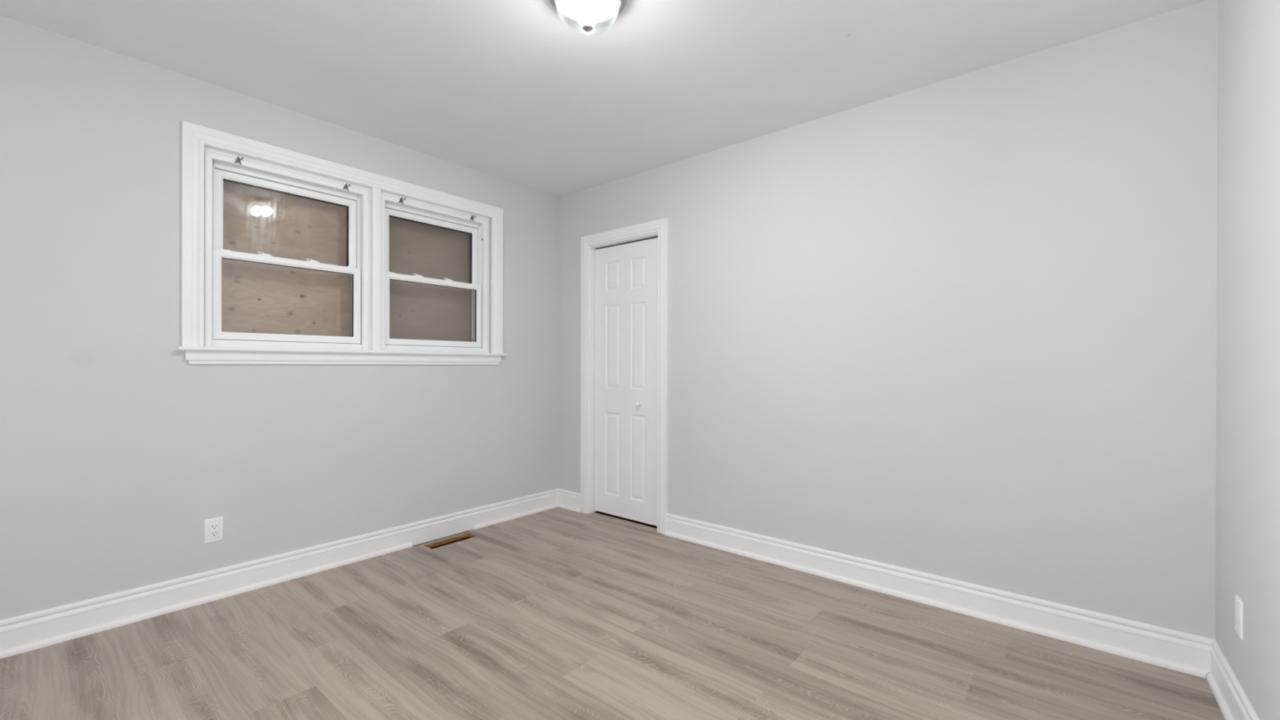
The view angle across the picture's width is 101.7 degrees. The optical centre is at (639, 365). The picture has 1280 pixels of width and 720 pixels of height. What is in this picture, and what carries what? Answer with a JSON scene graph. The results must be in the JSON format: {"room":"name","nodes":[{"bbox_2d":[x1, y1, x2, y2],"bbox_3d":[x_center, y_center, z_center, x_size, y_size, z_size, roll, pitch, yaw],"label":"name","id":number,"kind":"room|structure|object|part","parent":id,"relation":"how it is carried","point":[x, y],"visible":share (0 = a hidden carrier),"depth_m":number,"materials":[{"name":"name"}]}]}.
{"room":"empty bedroom","nodes":[
{"label":"empty bedroom","id":0,"kind":"room"},
{"bbox_2d":[0,15,559,620],"bbox_3d":[-1.897,-0.112,2.798,0.220,2.440,3.890,0,0,40],"label":"wall","id":1,"kind":"structure","parent":0,"point":[117,451],"depth_m":2.34,"materials":[{"name":"grey paint"}]},
{"bbox_2d":[204,516,223,543],"bbox_3d":[-2.022,0.782,2.476,0.007,0.114,0.070,0,0,40],"label":"wall outlet","id":2,"kind":"object","parent":1,"relation":"attached to","point":[214,527],"visible":1,"depth_m":2.47,"materials":[{"name":"white plastic"}]},
{"bbox_2d":[209,521,218,538],"bbox_3d":[-2.022,0.782,2.476,0.006,0.076,0.032,0,0,40],"label":"receptacle","id":3,"kind":"object","parent":2,"relation":"attached to","point":[214,526],"depth_m":2.47,"materials":[{"name":"white plastic"}]},
{"bbox_2d":[0,488,558,658],"bbox_3d":[-1.578,1.039,2.994,0.026,0.138,2.940,0,0,40],"label":"baseboard","id":4,"kind":"structure","parent":1,"relation":"attached to","point":[19,634],"depth_m":2.52,"materials":[{"name":"white paint"}]},
{"bbox_3d":[-1.958,1.096,2.530,0.014,0.024,1.741,0,0,40],"label":"shoe moulding","id":5,"kind":"part","parent":4,"relation":"part of","materials":[{"name":"white paint"}]},
{"bbox_3d":[-0.881,1.097,3.820,0.014,0.024,0.754,0,0,40],"label":"shoe moulding","id":6,"kind":"part","parent":4,"relation":"part of","materials":[{"name":"white paint"}]},
{"bbox_2d":[222,180,351,343],"bbox_3d":[-2.043,-0.573,2.810,0.018,1.320,1.020,0,0,40],"label":"window pane","id":7,"kind":"object","parent":1,"relation":"attached to","point":[257,298],"visible":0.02,"depth_m":2.88,"materials":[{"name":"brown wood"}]},
{"bbox_2d":[178,120,507,364],"bbox_3d":[-1.596,-0.562,3.098,0.235,1.109,1.770,0,0,40],"label":"window","id":8,"kind":"structure","parent":1,"relation":"in","point":[220,166],"depth_m":2.74,"materials":[{"name":"white paint"}]},
{"bbox_2d":[234,155,243,164],"bbox_3d":[-1.957,-1.003,2.544,0.032,0.034,0.030,0,0,40],"label":"curtain bracket","id":9,"kind":"object","parent":8,"relation":"attached to","point":[237,160],"visible":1,"depth_m":2.55,"materials":[{"name":"grey metal"}]},
{"bbox_3d":[-1.969,-1.003,2.553,0.002,0.033,0.029,0,0,40],"label":"plate","id":10,"kind":"part","parent":9,"relation":"part of","materials":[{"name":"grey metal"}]},
{"bbox_3d":[-1.873,-0.743,2.794,0.032,0.432,0.654,0,0,40],"label":"sash","id":11,"kind":"part","parent":8,"relation":"part of","materials":[{"name":"white plastic"}]},
{"bbox_3d":[-1.848,-0.346,2.772,0.032,0.436,0.679,0,0,40],"label":"sash","id":12,"kind":"part","parent":8,"relation":"part of","materials":[{"name":"white plastic"}]},
{"bbox_3d":[-1.538,-0.079,3.049,0.079,0.018,1.770,0,0,40],"label":"sill","id":13,"kind":"part","parent":8,"relation":"part of","materials":[{"name":"white paint"}]},
{"bbox_2d":[342,182,350,191],"bbox_3d":[-1.643,-1.003,2.921,0.032,0.034,0.030,0,0,40],"label":"curtain bracket","id":14,"kind":"object","parent":8,"relation":"attached to","point":[345,187],"visible":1,"depth_m":2.93,"materials":[{"name":"grey metal"}]},
{"bbox_3d":[-1.550,-0.562,3.053,0.044,0.948,0.046,0,0,40],"label":"mullion casing","id":15,"kind":"part","parent":8,"relation":"part of","materials":[{"name":"white paint"}]},
{"bbox_2d":[380,191,489,353],"bbox_3d":[-1.352,-0.559,3.404,0.138,0.960,0.783,0,0,40],"label":"window","id":16,"kind":"structure","parent":8,"relation":"attached to","point":[411,210],"depth_m":3.41,"materials":[{"name":"white paint"}]},
{"bbox_3d":[-1.358,-0.742,3.412,0.032,0.432,0.648,0,0,40],"label":"sash","id":17,"kind":"part","parent":16,"relation":"part of","materials":[{"name":"white plastic"}]},
{"bbox_3d":[-1.332,-0.346,3.390,0.032,0.436,0.672,0,0,40],"label":"sash","id":18,"kind":"part","parent":16,"relation":"part of","materials":[{"name":"white plastic"}]},
{"bbox_2d":[387,217,471,347],"bbox_3d":[-1.388,-0.572,3.594,0.018,1.320,1.016,0,0,40],"label":"window pane","id":19,"kind":"object","parent":1,"relation":"attached to","point":[416,311],"visible":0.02,"depth_m":3.53,"materials":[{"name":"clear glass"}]},
{"bbox_2d":[0,0,1207,197],"bbox_3d":[-0.227,-1.376,1.913,3.911,0.100,4.670,0,0,40],"label":"ceiling","id":20,"kind":"structure","parent":0,"point":[505,90],"depth_m":2.24,"materials":[{"name":"white paint"}]},
{"bbox_2d":[549,0,626,34],"bbox_3d":[-0.187,-1.262,1.861,0.284,0.128,0.284,0,0,40],"label":"ceiling light","id":21,"kind":"object","parent":20,"relation":"attached to","point":[582,16],"visible":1,"depth_m":1.89,"materials":[{"name":"white glass"}]},
{"bbox_3d":[-0.190,-1.259,1.880,0.070,0.070,0.070,0,0,40],"label":"bulb","id":22,"kind":"part","parent":21,"relation":"part of","materials":[{"name":"white glass"}]},
{"bbox_3d":[-0.179,-1.259,1.806,0.070,0.070,0.070,0,0,40],"label":"bulb","id":23,"kind":"part","parent":21,"relation":"part of","materials":[{"name":"white glass"}]},
{"bbox_2d":[0,506,1224,719],"bbox_3d":[-0.149,1.144,1.925,3.690,0.060,4.550,0,0,40],"label":"floor","id":24,"kind":"structure","parent":0,"point":[557,613],"depth_m":2.02,"materials":[{"name":"beige wood"}]},
{"bbox_2d":[418,532,475,549],"bbox_3d":[-1.220,1.274,3.313,0.188,0.310,0.410,0,0,40],"label":"floor vent","id":25,"kind":"object","parent":24,"relation":"in","point":[466,536],"visible":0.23,"depth_m":3.36,"materials":[{"name":"brown wood"}]},
{"bbox_2d":[558,0,1217,639],"bbox_3d":[0.750,-0.105,3.045,3.530,2.440,0.120,0,0,40],"label":"wall","id":26,"kind":"structure","parent":0,"point":[963,327],"depth_m":2.35,"materials":[{"name":"grey paint"}]},
{"bbox_2d":[580,217,667,534],"bbox_3d":[-0.095,0.069,3.737,0.808,2.082,0.139,0,0,40],"label":"door","id":27,"kind":"structure","parent":26,"relation":"in","point":[624,293],"depth_m":3.74,"materials":[{"name":"white paint"}]},
{"bbox_3d":[-0.014,0.270,3.642,0.035,0.035,0.042,0,0,40],"label":"knob","id":28,"kind":"part","parent":27,"relation":"part of","materials":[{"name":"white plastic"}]},
{"bbox_2d":[558,488,1213,678],"bbox_3d":[0.700,1.045,2.990,3.530,0.138,0.026,0,0,40],"label":"baseboard","id":29,"kind":"structure","parent":26,"relation":"attached to","point":[1168,648],"depth_m":2.33,"materials":[{"name":"white paint"}]},
{"bbox_3d":[-0.552,1.098,4.027,0.254,0.024,0.014,0,0,40],"label":"shoe moulding","id":30,"kind":"part","parent":29,"relation":"part of","materials":[{"name":"white paint"}]},
{"bbox_3d":[1.103,1.105,2.646,2.445,0.024,0.014,0,0,40],"label":"shoe moulding","id":31,"kind":"part","parent":29,"relation":"part of","materials":[{"name":"white paint"}]},
{"bbox_2d":[1215,0,1279,719],"bbox_3d":[0.997,-0.101,0.461,0.120,2.440,3.772,0,0,39],"label":"wall","id":32,"kind":"structure","parent":0,"point":[1247,510],"depth_m":1.54,"materials":[{"name":"grey paint"}]},
{"bbox_2d":[1206,639,1259,719],"bbox_3d":[0.900,1.050,0.464,0.026,0.138,3.650,0,0,39],"label":"baseboard","id":33,"kind":"structure","parent":32,"relation":"attached to","point":[1233,704],"depth_m":1.68,"materials":[{"name":"white paint"}]},
{"bbox_3d":[0.890,1.107,0.460,0.014,0.024,3.632,0,0,39],"label":"shoe moulding","id":34,"kind":"part","parent":33,"relation":"part of","materials":[{"name":"white paint"}]},
{"bbox_2d":[1234,594,1243,639],"bbox_3d":[1.850,0.775,1.612,0.007,0.114,0.070,0,0,39],"label":"wall outlet","id":35,"kind":"object","parent":32,"relation":"attached to","point":[1238,611],"visible":1,"depth_m":1.60,"materials":[{"name":"white plastic"}]},
{"bbox_2d":[1235,602,1238,630],"bbox_3d":[1.850,0.775,1.612,0.006,0.076,0.032,0,0,40],"label":"receptacle","id":36,"kind":"object","parent":35,"relation":"attached to","point":[1237,603],"depth_m":1.61,"materials":[{"name":"white plastic"}]}
]}

